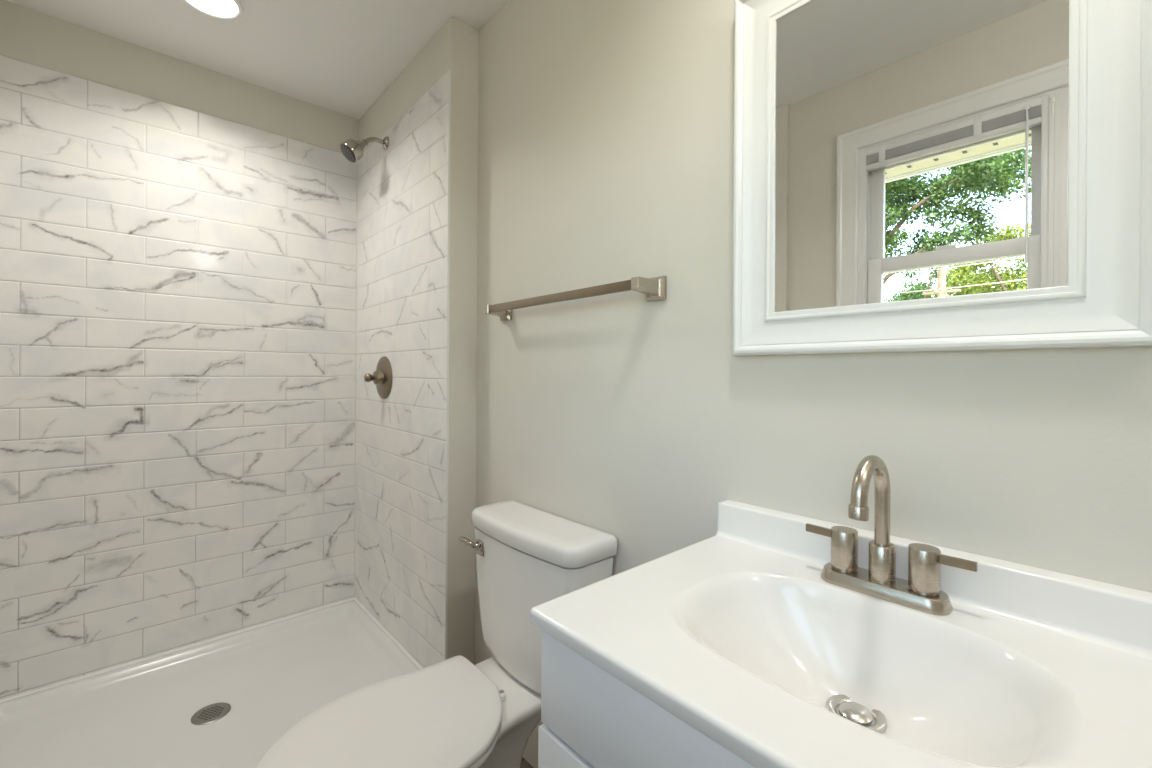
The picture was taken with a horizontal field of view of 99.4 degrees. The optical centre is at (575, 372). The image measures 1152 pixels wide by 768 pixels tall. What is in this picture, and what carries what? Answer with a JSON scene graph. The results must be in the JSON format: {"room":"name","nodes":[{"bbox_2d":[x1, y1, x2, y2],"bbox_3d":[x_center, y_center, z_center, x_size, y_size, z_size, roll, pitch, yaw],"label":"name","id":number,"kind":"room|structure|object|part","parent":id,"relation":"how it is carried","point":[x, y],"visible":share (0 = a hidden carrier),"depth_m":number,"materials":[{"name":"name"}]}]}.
{"room":"bathroom","nodes":[
{"label":"bathroom","id":0,"kind":"room"},
{"bbox_2d":[0,0,358,699],"bbox_3d":[-1.557,-0.019,1.915,1.305,2.360,0.129,0,0,-42],"label":"wall","id":1,"kind":"structure","parent":0,"point":[178,284],"depth_m":1.83,"materials":[{"name":"tile"}]},
{"bbox_2d":[0,598,353,702],"bbox_3d":[-1.469,1.063,1.911,1.153,0.018,0.006,0,0,-42],"label":"trim","id":2,"kind":"structure","parent":1,"relation":"attached to","point":[351,599],"depth_m":1.83,"materials":[{"name":"white plastic"}]},
{"bbox_2d":[5,0,508,119],"bbox_3d":[-0.289,-1.261,0.681,1.530,0.140,3.650,0,0,-42],"label":"ceiling","id":3,"kind":"structure","parent":0,"point":[339,56],"depth_m":1.73,"materials":[{"name":"white paint"}]},
{"bbox_2d":[182,0,242,19],"bbox_3d":[-1.172,-1.193,1.565,0.178,0.007,0.178,0,0,-42],"label":"recessed light","id":4,"kind":"object","parent":3,"relation":"in","point":[218,9],"visible":1,"depth_m":1.60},
{"bbox_2d":[355,16,478,667],"bbox_3d":[-0.688,-0.013,2.088,0.232,2.360,1.034,0,0,-42],"label":"wall","id":5,"kind":"structure","parent":0,"point":[402,200],"depth_m":1.78,"materials":[{"name":"tile"}]},
{"bbox_2d":[354,161,357,597],"bbox_3d":[-1.035,0.028,2.296,0.004,2.082,0.004,0,0,-42],"label":"trim","id":6,"kind":"structure","parent":5,"relation":"attached to","point":[357,161],"depth_m":2.30,"materials":[{"name":"white tile"}]},
{"bbox_2d":[340,136,388,162],"bbox_3d":[-0.854,-0.909,1.971,0.178,0.142,0.081,0,0,-42],"label":"showerhead","id":7,"kind":"object","parent":5,"relation":"attached to","point":[351,149],"visible":1,"depth_m":1.93,"materials":[{"name":"silver metal"}]},
{"bbox_3d":[-0.827,-0.941,1.994,0.086,0.044,0.017,0,0,-42],"label":"shower arm","id":8,"kind":"part","parent":7,"relation":"part of","materials":[{"name":"silver metal"}]},
{"bbox_2d":[364,357,391,398],"bbox_3d":[-0.829,0.021,2.011,0.079,0.176,0.176,0,0,-42],"label":"shower valve","id":9,"kind":"object","parent":5,"relation":"attached to","point":[382,377],"visible":1,"depth_m":2.00,"materials":[{"name":"silver metal"}]},
{"bbox_3d":[-0.844,0.021,1.998,0.039,0.037,0.037,0,0,-42],"label":"handle","id":10,"kind":"part","parent":9,"relation":"part of","materials":[{"name":"silver metal"}]},
{"bbox_2d":[354,598,422,668],"bbox_3d":[-0.740,1.068,1.961,0.006,0.018,0.902,0,0,-42],"label":"trim","id":11,"kind":"structure","parent":5,"relation":"attached to","point":[355,599],"depth_m":1.97,"materials":[{"name":"white plastic"}]},
{"bbox_2d":[445,69,450,659],"bbox_3d":[-0.427,0.031,1.628,0.008,2.083,0.002,0,0,-42],"label":"trim","id":12,"kind":"structure","parent":5,"relation":"attached to","point":[449,85],"depth_m":1.63,"materials":[{"name":"silver metal"}]},
{"bbox_2d":[521,757,532,767],"bbox_3d":[-0.304,1.229,0.681,1.530,0.120,3.650,0,0,-42],"label":"floor","id":13,"kind":"structure","parent":0,"point":[524,764],"depth_m":1.46,"materials":[{"name":"brown wood"}]},
{"bbox_2d":[0,600,419,767],"bbox_3d":[-1.165,1.113,1.579,1.144,0.100,0.902,0,0,-42],"label":"shower pan","id":14,"kind":"object","parent":13,"relation":"on","point":[225,702],"visible":0.93,"depth_m":1.65,"materials":[{"name":"white plastic"}]},
{"bbox_2d":[255,500,616,767],"bbox_3d":[-0.322,0.781,1.116,0.731,0.776,0.460,0,0,-42],"label":"toilet","id":15,"kind":"object","parent":13,"relation":"on","point":[454,712],"visible":0.94,"depth_m":1.15,"materials":[{"name":"white ceramic"}]},
{"bbox_3d":[-0.394,0.763,1.033,0.512,0.020,0.377,0,0,-42],"label":"seat lid","id":16,"kind":"part","parent":15,"relation":"part of","materials":[{"name":"white plastic"}]},
{"bbox_3d":[-0.305,0.481,1.382,0.080,0.022,0.023,0,0,37],"label":"lever arm","id":17,"kind":"part","parent":15,"relation":"part of","materials":[{"name":"silver metal"}]},
{"bbox_3d":[-0.267,0.491,1.371,0.014,0.040,0.036,0,0,-42],"label":"flush lever","id":18,"kind":"part","parent":15,"relation":"part of","materials":[{"name":"silver metal"}]},
{"bbox_3d":[-0.394,0.784,1.033,0.508,0.018,0.373,0,0,-42],"label":"seat","id":19,"kind":"part","parent":15,"relation":"part of","materials":[{"name":"white plastic"}]},
{"bbox_3d":[-0.322,0.982,1.105,0.692,0.375,0.360,0,0,-42],"label":"bowl","id":20,"kind":"part","parent":15,"relation":"part of","materials":[{"name":"white ceramic"}]},
{"bbox_3d":[-0.113,0.619,1.303,0.160,0.345,0.446,0,0,-42],"label":"tank","id":21,"kind":"part","parent":15,"relation":"part of","materials":[{"name":"white ceramic"}]},
{"bbox_3d":[-0.112,0.420,1.303,0.172,0.052,0.460,0,0,-42],"label":"tank lid","id":22,"kind":"part","parent":15,"relation":"part of","materials":[{"name":"white ceramic"}]},
{"bbox_2d":[538,631,754,767],"bbox_3d":[0.320,0.756,0.586,0.477,0.834,0.583,0,0,-42],"label":"vanity cabinet","id":23,"kind":"object","parent":13,"relation":"on","point":[591,718],"visible":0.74,"depth_m":0.56,"materials":[{"name":"white paint"}]},
{"bbox_3d":[0.051,0.771,0.541,0.016,0.610,0.290,0,0,-42],"label":"door","id":24,"kind":"part","parent":23,"relation":"part of","materials":[{"name":"white paint"}]},
{"bbox_2d":[530,500,1151,767],"bbox_3d":[0.324,0.350,0.587,0.488,0.191,0.617,0,0,-42],"label":"sink","id":25,"kind":"object","parent":23,"relation":"in","point":[737,633],"visible":0.96,"depth_m":0.60,"materials":[{"name":"ceramic"}]},
{"bbox_2d":[806,455,976,615],"bbox_3d":[0.441,0.215,0.707,0.159,0.202,0.159,0,0,2],"label":"faucet","id":26,"kind":"object","parent":25,"relation":"on","point":[922,591],"visible":1,"depth_m":0.69,"materials":[{"name":"silver metal"}]},
{"bbox_3d":[0.386,0.249,0.770,0.006,0.012,0.044,0,0,-42],"label":"lever","id":27,"kind":"part","parent":26,"relation":"part of","materials":[{"name":"silver metal"}]},
{"bbox_3d":[0.409,0.268,0.745,0.036,0.059,0.036,0,0,-42],"label":"handle","id":28,"kind":"part","parent":26,"relation":"part of","materials":[{"name":"silver metal"}]},
{"bbox_3d":[0.407,0.184,0.675,0.116,0.139,0.020,0,0,-42],"label":"spout","id":29,"kind":"part","parent":26,"relation":"part of","materials":[{"name":"silver metal"}]},
{"bbox_3d":[0.443,0.273,0.707,0.034,0.051,0.034,0,0,-42],"label":"spout","id":30,"kind":"part","parent":26,"relation":"part of","materials":[{"name":"silver metal"}]},
{"bbox_3d":[0.442,0.307,0.707,0.057,0.018,0.163,0,0,-42],"label":"plate","id":31,"kind":"part","parent":26,"relation":"part of","materials":[{"name":"silver metal"}]},
{"bbox_3d":[0.477,0.269,0.669,0.036,0.059,0.036,0,0,-42],"label":"handle","id":32,"kind":"part","parent":26,"relation":"part of","materials":[{"name":"silver metal"}]},
{"bbox_3d":[0.500,0.250,0.644,0.006,0.012,0.044,0,0,-42],"label":"lever","id":33,"kind":"part","parent":26,"relation":"part of","materials":[{"name":"silver metal"}]},
{"bbox_2d":[475,0,1151,767],"bbox_3d":[0.573,-0.005,0.768,0.120,2.360,2.616,0,0,-42],"label":"wall","id":34,"kind":"structure","parent":0,"point":[606,127],"depth_m":1.06,"materials":[{"name":"beige paint"}]},
{"bbox_2d":[484,276,666,320],"bbox_3d":[-0.046,-0.191,1.309,0.080,0.052,0.656,0,0,-42],"label":"towel bar","id":35,"kind":"object","parent":34,"relation":"attached to","point":[655,289],"visible":1,"depth_m":1.16,"materials":[{"name":"silver metal"}]},
{"bbox_3d":[-0.254,-0.193,1.528,0.065,0.034,0.031,0,0,-42],"label":"post","id":36,"kind":"part","parent":35,"relation":"part of","materials":[{"name":"silver metal"}]},
{"bbox_3d":[-0.224,-0.192,1.555,0.016,0.052,0.052,0,0,-42],"label":"wall plate","id":37,"kind":"part","parent":35,"relation":"part of","materials":[{"name":"silver metal"}]},
{"bbox_3d":[0.150,-0.190,1.079,0.065,0.034,0.031,0,0,-42],"label":"post","id":38,"kind":"part","parent":35,"relation":"part of","materials":[{"name":"silver metal"}]},
{"bbox_3d":[0.179,-0.190,1.106,0.016,0.052,0.052,0,0,-42],"label":"wall plate","id":39,"kind":"part","parent":35,"relation":"part of","materials":[{"name":"silver metal"}]},
{"bbox_2d":[732,0,1151,355],"bbox_3d":[0.490,-0.378,0.753,0.028,0.691,0.536,0,0,-42],"label":"wall mirror","id":40,"kind":"object","parent":34,"relation":"attached to","point":[910,175],"visible":1,"depth_m":0.71,"materials":[{"name":"white wood"}]},
{"bbox_3d":[0.495,-0.377,0.758,0.006,0.543,0.388,0,0,-42],"label":"glass","id":41,"kind":"part","parent":40,"relation":"part of","materials":[{"name":"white mirror"}]}
]}

